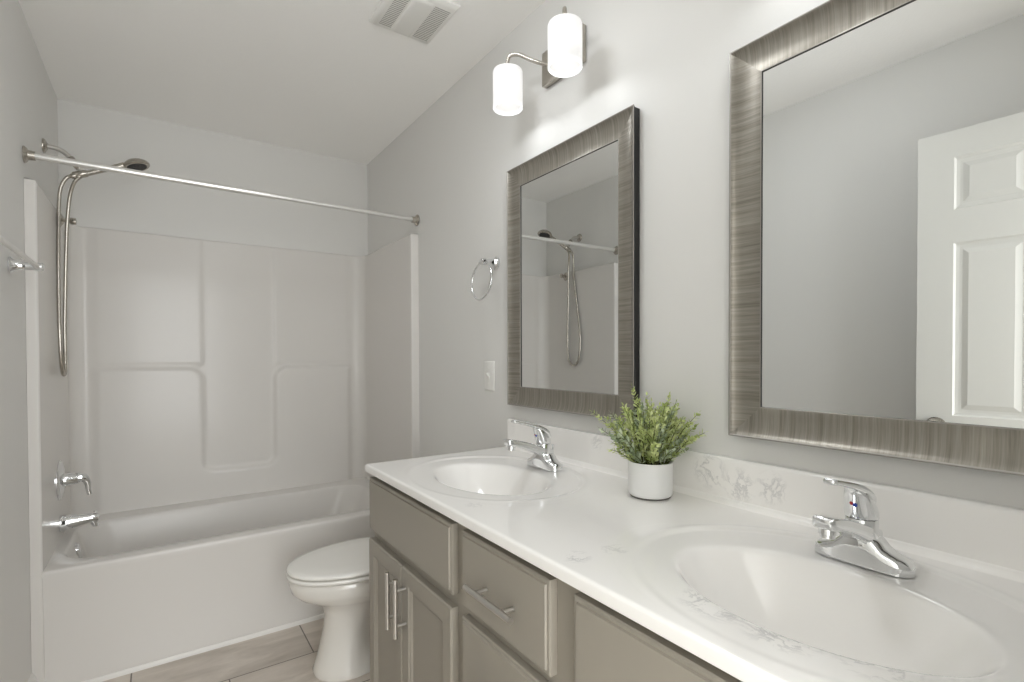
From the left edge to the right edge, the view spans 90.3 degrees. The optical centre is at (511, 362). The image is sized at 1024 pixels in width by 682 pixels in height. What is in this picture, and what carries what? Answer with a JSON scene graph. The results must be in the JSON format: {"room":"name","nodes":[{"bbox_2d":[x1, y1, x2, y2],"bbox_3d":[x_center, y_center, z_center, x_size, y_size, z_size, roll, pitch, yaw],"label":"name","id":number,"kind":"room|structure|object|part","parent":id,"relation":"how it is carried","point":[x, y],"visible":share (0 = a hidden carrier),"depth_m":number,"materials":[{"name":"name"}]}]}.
{"room":"bathroom","nodes":[
{"label":"bathroom","id":0,"kind":"room"},
{"bbox_2d":[0,0,58,681],"bbox_3d":[-1.271,-0.013,1.072,0.100,2.440,3.430,-1,1,-35],"label":"wall","id":1,"kind":"structure","parent":0,"point":[28,99],"depth_m":1.66,"materials":[{"name":"white paint"}]},
{"bbox_2d":[0,235,44,272],"bbox_3d":[-1.370,-0.303,1.371,0.083,0.052,0.662,-1,1,-35],"label":"towel bar","id":2,"kind":"object","parent":1,"relation":"attached to","point":[13,265],"visible":1,"depth_m":1.58,"materials":[{"name":"silver metal"}]},
{"bbox_3d":[-1.544,-0.306,1.622,0.083,0.052,0.052,-1,1,-35],"label":"post","id":3,"kind":"part","parent":2,"relation":"part of","materials":[{"name":"silver metal"}]},
{"bbox_2d":[28,673,35,681],"bbox_3d":[-1.007,1.161,0.811,0.013,0.100,2.417,-1,1,-35],"label":"baseboard","id":4,"kind":"structure","parent":1,"relation":"attached to","point":[32,678],"depth_m":1.79,"materials":[{"name":"white paint"}]},
{"bbox_2d":[42,138,88,177],"bbox_3d":[-1.869,-0.853,2.138,0.146,0.139,0.058,-1,1,-35],"label":"pipe","id":5,"kind":"object","parent":1,"relation":"attached to","point":[82,173],"visible":0.81,"depth_m":2.13,"materials":[{"name":"silver metal"}]},
{"bbox_2d":[22,146,419,225],"bbox_3d":[-1.103,-0.733,2.214,1.490,0.070,0.058,-1,1,-35],"label":"curtain rod","id":6,"kind":"object","parent":1,"relation":"attached to","point":[27,154],"visible":1,"depth_m":2.06,"materials":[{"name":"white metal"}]},
{"bbox_2d":[57,99,367,255],"bbox_3d":[-1.564,-0.037,2.894,1.491,2.440,0.100,-1,1,-35],"label":"wall","id":7,"kind":"structure","parent":0,"point":[107,200],"depth_m":2.76,"materials":[{"name":"white paint"}]},
{"bbox_2d":[102,618,369,681],"bbox_3d":[0.016,1.244,1.072,2.191,0.080,4.920,-1,1,-35],"label":"floor","id":8,"kind":"structure","parent":0,"point":[289,654],"depth_m":2.02,"materials":[{"name":"tile"}]},
{"bbox_2d":[23,177,419,681],"bbox_3d":[-1.313,0.264,2.536,1.489,1.846,0.778,-1,1,-35],"label":"bathtub","id":9,"kind":"object","parent":8,"relation":"on","point":[224,407],"visible":0.91,"depth_m":2.60,"materials":[{"name":"white plastic"}]},
{"bbox_3d":[-1.706,0.977,1.838,0.033,0.441,0.062,-1,1,-35],"label":"apron post","id":10,"kind":"part","parent":9,"relation":"part of","materials":[{"name":"white plastic"}]},
{"bbox_2d":[61,214,76,226],"bbox_3d":[-1.939,-0.619,2.226,0.058,0.062,0.062,-1,1,-35],"label":"holder","id":11,"kind":"object","parent":9,"relation":"attached to","point":[73,221],"visible":0.69,"depth_m":2.22,"materials":[{"name":"silver metal"}]},
{"bbox_2d":[56,460,92,500],"bbox_3d":[-1.853,0.494,2.166,0.107,0.166,0.166,-1,1,-35],"label":"shower valve","id":12,"kind":"object","parent":9,"relation":"attached to","point":[63,479],"visible":1,"depth_m":2.14,"materials":[{"name":"silver metal"}]},
{"bbox_3d":[-1.836,0.519,2.178,0.065,0.101,0.044,-1,1,-35],"label":"lever","id":13,"kind":"part","parent":12,"relation":"part of","materials":[{"name":"silver metal"}]},
{"bbox_3d":[-1.850,0.805,2.172,0.024,0.072,0.072,-1,1,-35],"label":"overflow plate","id":14,"kind":"part","parent":9,"relation":"part of","materials":[{"name":"silver metal"}]},
{"bbox_2d":[59,510,99,531],"bbox_3d":[-1.842,0.674,2.175,0.132,0.069,0.068,-1,1,-35],"label":"tub spout","id":15,"kind":"object","parent":9,"relation":"attached to","point":[66,521],"visible":1,"depth_m":2.15,"materials":[{"name":"silver metal"}]},
{"bbox_2d":[56,158,149,375],"bbox_3d":[-1.771,-0.428,2.222,0.324,0.971,0.153,-1,1,-35],"label":"shower","id":16,"kind":"object","parent":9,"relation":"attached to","point":[133,163],"visible":0.91,"depth_m":2.17,"materials":[{"name":"silver metal"}]},
{"bbox_3d":[-1.780,-0.835,2.214,0.167,0.102,0.030,-1,1,-40],"label":"handle","id":17,"kind":"part","parent":16,"relation":"part of","materials":[{"name":"silver metal"}]},
{"bbox_2d":[82,614,323,681],"bbox_3d":[-1.075,1.181,2.234,1.430,0.018,0.008,-1,1,-35],"label":"trim","id":18,"kind":"structure","parent":9,"relation":"attached to","point":[317,617],"depth_m":2.09,"materials":[{"name":"white paint"}]},
{"bbox_2d":[41,478,374,681],"bbox_3d":[-1.313,0.963,2.542,1.455,0.447,0.772,-1,1,-35],"label":"tub","id":19,"kind":"object","parent":9,"relation":"attached to","point":[151,582],"depth_m":2.15,"materials":[{"name":"white plastic"}]},
{"bbox_2d":[286,537,369,681],"bbox_3d":[-0.539,0.830,2.093,0.720,0.722,0.434,-1,1,-35],"label":"toilet","id":20,"kind":"object","parent":8,"relation":"on","point":[334,578],"visible":0.45,"depth_m":1.93,"materials":[{"name":"white ceramic"}]},
{"bbox_3d":[-0.643,0.795,2.021,0.468,0.015,0.372,-1,1,-35],"label":"seat","id":21,"kind":"part","parent":20,"relation":"part of","materials":[{"name":"white plastic"}]},
{"bbox_3d":[-0.642,0.773,2.021,0.466,0.018,0.368,-1,1,-35],"label":"lid","id":22,"kind":"part","parent":20,"relation":"part of","materials":[{"name":"white plastic"}]},
{"bbox_3d":[-0.581,0.999,2.066,0.597,0.384,0.360,-1,1,-35],"label":"bowl","id":23,"kind":"part","parent":20,"relation":"part of","materials":[{"name":"white ceramic"}]},
{"bbox_2d":[369,476,741,681],"bbox_3d":[0.198,0.777,1.146,0.591,0.849,1.564,-1,1,-35],"label":"vanity cabinet","id":24,"kind":"object","parent":8,"relation":"on","point":[448,603],"visible":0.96,"depth_m":1.07,"materials":[{"name":"beige paint"}]},
{"bbox_3d":[-0.376,0.820,1.538,0.020,0.512,0.268,-1,1,-35],"label":"cabinet door","id":25,"kind":"part","parent":24,"relation":"part of","materials":[{"name":"beige paint"}]},
{"bbox_3d":[-0.339,0.667,1.433,0.037,0.160,0.013,-1,1,-35],"label":"handle","id":26,"kind":"part","parent":24,"relation":"part of","materials":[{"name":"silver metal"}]},
{"bbox_3d":[-0.306,0.667,1.386,0.037,0.160,0.013,-1,1,-35],"label":"handle","id":27,"kind":"part","parent":24,"relation":"part of","materials":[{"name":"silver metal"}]},
{"bbox_3d":[-0.215,0.823,1.305,0.020,0.512,0.292,-1,1,-35],"label":"cabinet door","id":28,"kind":"part","parent":24,"relation":"part of","materials":[{"name":"beige paint"}]},
{"bbox_3d":[-0.040,0.467,0.997,0.037,0.013,0.168,-1,1,-35],"label":"handle","id":29,"kind":"part","parent":24,"relation":"part of","materials":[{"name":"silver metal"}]},
{"bbox_3d":[-0.017,0.676,1.017,0.020,0.215,0.313,-1,1,-35],"label":"drawer","id":30,"kind":"part","parent":24,"relation":"part of","materials":[{"name":"beige paint"}]},
{"bbox_3d":[-0.018,0.460,1.014,0.020,0.169,0.313,-1,1,-35],"label":"drawer","id":31,"kind":"part","parent":24,"relation":"part of","materials":[{"name":"beige paint"}]},
{"bbox_2d":[365,418,1023,681],"bbox_3d":[0.214,0.349,1.141,0.566,0.248,1.587,-1,1,-35],"label":"countertop","id":32,"kind":"structure","parent":24,"relation":"on","point":[727,569],"depth_m":0.87,"materials":[{"name":"stone"}]},
{"bbox_2d":[504,420,561,471],"bbox_3d":[0.057,0.250,1.560,0.183,0.157,0.146,-1,1,-35],"label":"faucet","id":33,"kind":"object","parent":32,"relation":"on","point":[543,458],"visible":1,"depth_m":1.56,"materials":[{"name":"silver metal"}]},
{"bbox_3d":[0.050,0.267,1.555,0.164,0.080,0.045,-1,1,-35],"label":"spout","id":34,"kind":"part","parent":33,"relation":"part of","materials":[{"name":"silver metal"}]},
{"bbox_3d":[0.059,0.211,1.561,0.144,0.079,0.049,-1,1,-35],"label":"lever handle","id":35,"kind":"part","parent":33,"relation":"part of","materials":[{"name":"silver metal"}]},
{"bbox_2d":[588,384,707,500],"bbox_3d":[0.334,0.188,1.256,0.241,0.278,0.254,-1,1,-27],"label":"potted plant","id":36,"kind":"object","parent":32,"relation":"on","point":[653,450],"visible":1,"depth_m":1.21,"materials":[{"name":"green plant"}]},
{"bbox_3d":[0.340,0.283,1.254,0.107,0.083,0.107,-1,1,-35],"label":"pot","id":37,"kind":"part","parent":36,"relation":"part of","materials":[{"name":"white ceramic"}]},
{"bbox_2d":[812,478,915,577],"bbox_3d":[0.548,0.259,0.830,0.183,0.157,0.146,-1,1,-35],"label":"faucet","id":38,"kind":"object","parent":32,"relation":"on","point":[860,542],"visible":1,"depth_m":0.83,"materials":[{"name":"silver metal"}]},
{"bbox_3d":[0.540,0.276,0.824,0.164,0.080,0.045,-1,1,-35],"label":"spout","id":39,"kind":"part","parent":38,"relation":"part of","materials":[{"name":"silver metal"}]},
{"bbox_3d":[0.550,0.220,0.830,0.144,0.079,0.049,-1,1,-35],"label":"lever handle","id":40,"kind":"part","parent":38,"relation":"part of","materials":[{"name":"silver metal"}]},
{"bbox_2d":[18,0,544,164],"bbox_3d":[0.008,-1.276,1.036,2.191,0.080,4.920,-1,1,-35],"label":"ceiling","id":41,"kind":"structure","parent":0,"point":[319,77],"depth_m":2.11,"materials":[{"name":"white paint"}]},
{"bbox_2d":[369,0,459,43],"bbox_3d":[-0.350,-1.232,1.814,0.236,0.028,0.256,-1,1,-35],"label":"ceiling vent","id":42,"kind":"object","parent":41,"relation":"in","point":[420,20],"visible":1,"depth_m":1.80,"materials":[{"name":"white plastic"}]},
{"bbox_3d":[-0.355,-1.222,1.810,0.074,0.008,0.216,-1,1,-35],"label":"panel","id":43,"kind":"part","parent":42,"relation":"part of","materials":[{"name":"white plastic"}]},
{"bbox_2d":[367,0,1023,508],"bbox_3d":[0.037,-0.029,1.977,0.100,2.440,3.430,-1,1,-35],"label":"wall","id":44,"kind":"structure","parent":0,"point":[668,59],"depth_m":1.46,"materials":[{"name":"white paint"}]},
{"bbox_2d":[471,256,499,300],"bbox_3d":[-0.095,-0.331,2.003,0.080,0.179,0.154,-1,1,-35],"label":"towel ring","id":45,"kind":"object","parent":44,"relation":"attached to","point":[495,262],"visible":1,"depth_m":2.00,"materials":[{"name":"silver metal"}]},
{"bbox_3d":[-0.092,-0.394,2.005,0.072,0.052,0.052,-1,1,-35],"label":"post","id":46,"kind":"part","parent":45,"relation":"part of","materials":[{"name":"silver metal"}]},
{"bbox_2d":[484,361,494,390],"bbox_3d":[-0.098,0.055,2.069,0.018,0.120,0.074,-1,1,-35],"label":"light switch","id":47,"kind":"object","parent":44,"relation":"attached to","point":[489,366],"visible":1,"depth_m":2.06,"materials":[{"name":"white plastic"}]},
{"bbox_2d":[493,6,585,115],"bbox_3d":[0.102,-0.952,1.619,0.179,0.199,0.395,-1,1,-35],"label":"vanity light","id":48,"kind":"object","parent":44,"relation":"attached to","point":[565,55],"visible":1,"depth_m":1.58,"materials":[{"name":"white glass"}]},
{"bbox_3d":[-0.014,-0.919,1.718,0.100,0.130,0.100,-1,1,-35],"label":"lamp shade","id":49,"kind":"part","parent":48,"relation":"part of","materials":[{"name":"white glass"}]},
{"bbox_3d":[0.061,-1.010,1.698,0.171,0.061,0.020,0,1,12],"label":"arm","id":50,"kind":"part","parent":48,"relation":"part of","materials":[{"name":"silver metal"}]},
{"bbox_3d":[0.153,-0.925,1.476,0.058,0.110,0.058,-1,1,-35],"label":"bulb","id":51,"kind":"part","parent":48,"relation":"part of","materials":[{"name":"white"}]},
{"bbox_3d":[0.162,-1.008,1.552,0.020,0.061,0.171,0,1,9],"label":"arm","id":52,"kind":"part","parent":48,"relation":"part of","materials":[{"name":"silver metal"}]},
{"bbox_3d":[0.153,-0.916,1.476,0.100,0.130,0.100,-1,1,-35],"label":"lamp shade","id":53,"kind":"part","parent":48,"relation":"part of","materials":[{"name":"white glass"}]},
{"bbox_2d":[507,104,639,420],"bbox_3d":[0.170,-0.275,1.666,0.029,0.873,0.622,-1,1,-35],"label":"wall mirror","id":54,"kind":"object","parent":44,"relation":"attached to","point":[573,208],"visible":0.92,"depth_m":1.61,"materials":[{"name":"silver mirror"}]},
{"bbox_3d":[0.013,-0.278,1.893,0.029,0.873,0.070,-1,1,-35],"label":"frame rail","id":55,"kind":"part","parent":54,"relation":"part of","materials":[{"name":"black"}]},
{"bbox_3d":[0.171,0.126,1.672,0.029,0.070,0.622,-1,1,-35],"label":"frame rail","id":56,"kind":"part","parent":54,"relation":"part of","materials":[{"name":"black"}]},
{"bbox_3d":[0.176,-0.275,1.671,0.013,0.741,0.490,-1,1,-35],"label":"glass","id":57,"kind":"part","parent":54,"relation":"part of","materials":[{"name":"white mirror"}]},
{"bbox_3d":[0.168,-0.676,1.661,0.029,0.070,0.622,-1,1,-35],"label":"frame rail","id":58,"kind":"part","parent":54,"relation":"part of","materials":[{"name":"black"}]},
{"bbox_3d":[0.327,-0.272,1.439,0.029,0.873,0.070,-1,1,-35],"label":"frame rail","id":59,"kind":"part","parent":54,"relation":"part of","materials":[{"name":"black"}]},
{"bbox_2d":[507,418,1023,571],"bbox_3d":[0.440,0.285,1.294,0.019,0.125,1.580,-1,1,-35],"label":"backsplash","id":60,"kind":"structure","parent":44,"relation":"attached to","point":[991,533],"depth_m":1.01,"materials":[{"name":"stone"}]},
{"bbox_2d":[728,0,1023,475],"bbox_3d":[0.685,-0.266,0.920,0.029,0.873,0.622,-1,1,-35],"label":"wall mirror","id":61,"kind":"object","parent":44,"relation":"attached to","point":[876,147],"visible":1,"depth_m":0.93,"materials":[{"name":"silver mirror"}]},
{"bbox_3d":[0.528,-0.269,1.147,0.029,0.873,0.070,-1,1,-35],"label":"frame rail","id":62,"kind":"part","parent":61,"relation":"part of","materials":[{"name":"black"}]},
{"bbox_3d":[0.684,-0.667,0.915,0.029,0.070,0.622,-1,1,-35],"label":"frame rail","id":63,"kind":"part","parent":61,"relation":"part of","materials":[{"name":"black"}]},
{"bbox_3d":[0.686,0.135,0.926,0.029,0.070,0.622,-1,1,-35],"label":"frame rail","id":64,"kind":"part","parent":61,"relation":"part of","materials":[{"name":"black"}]}
]}

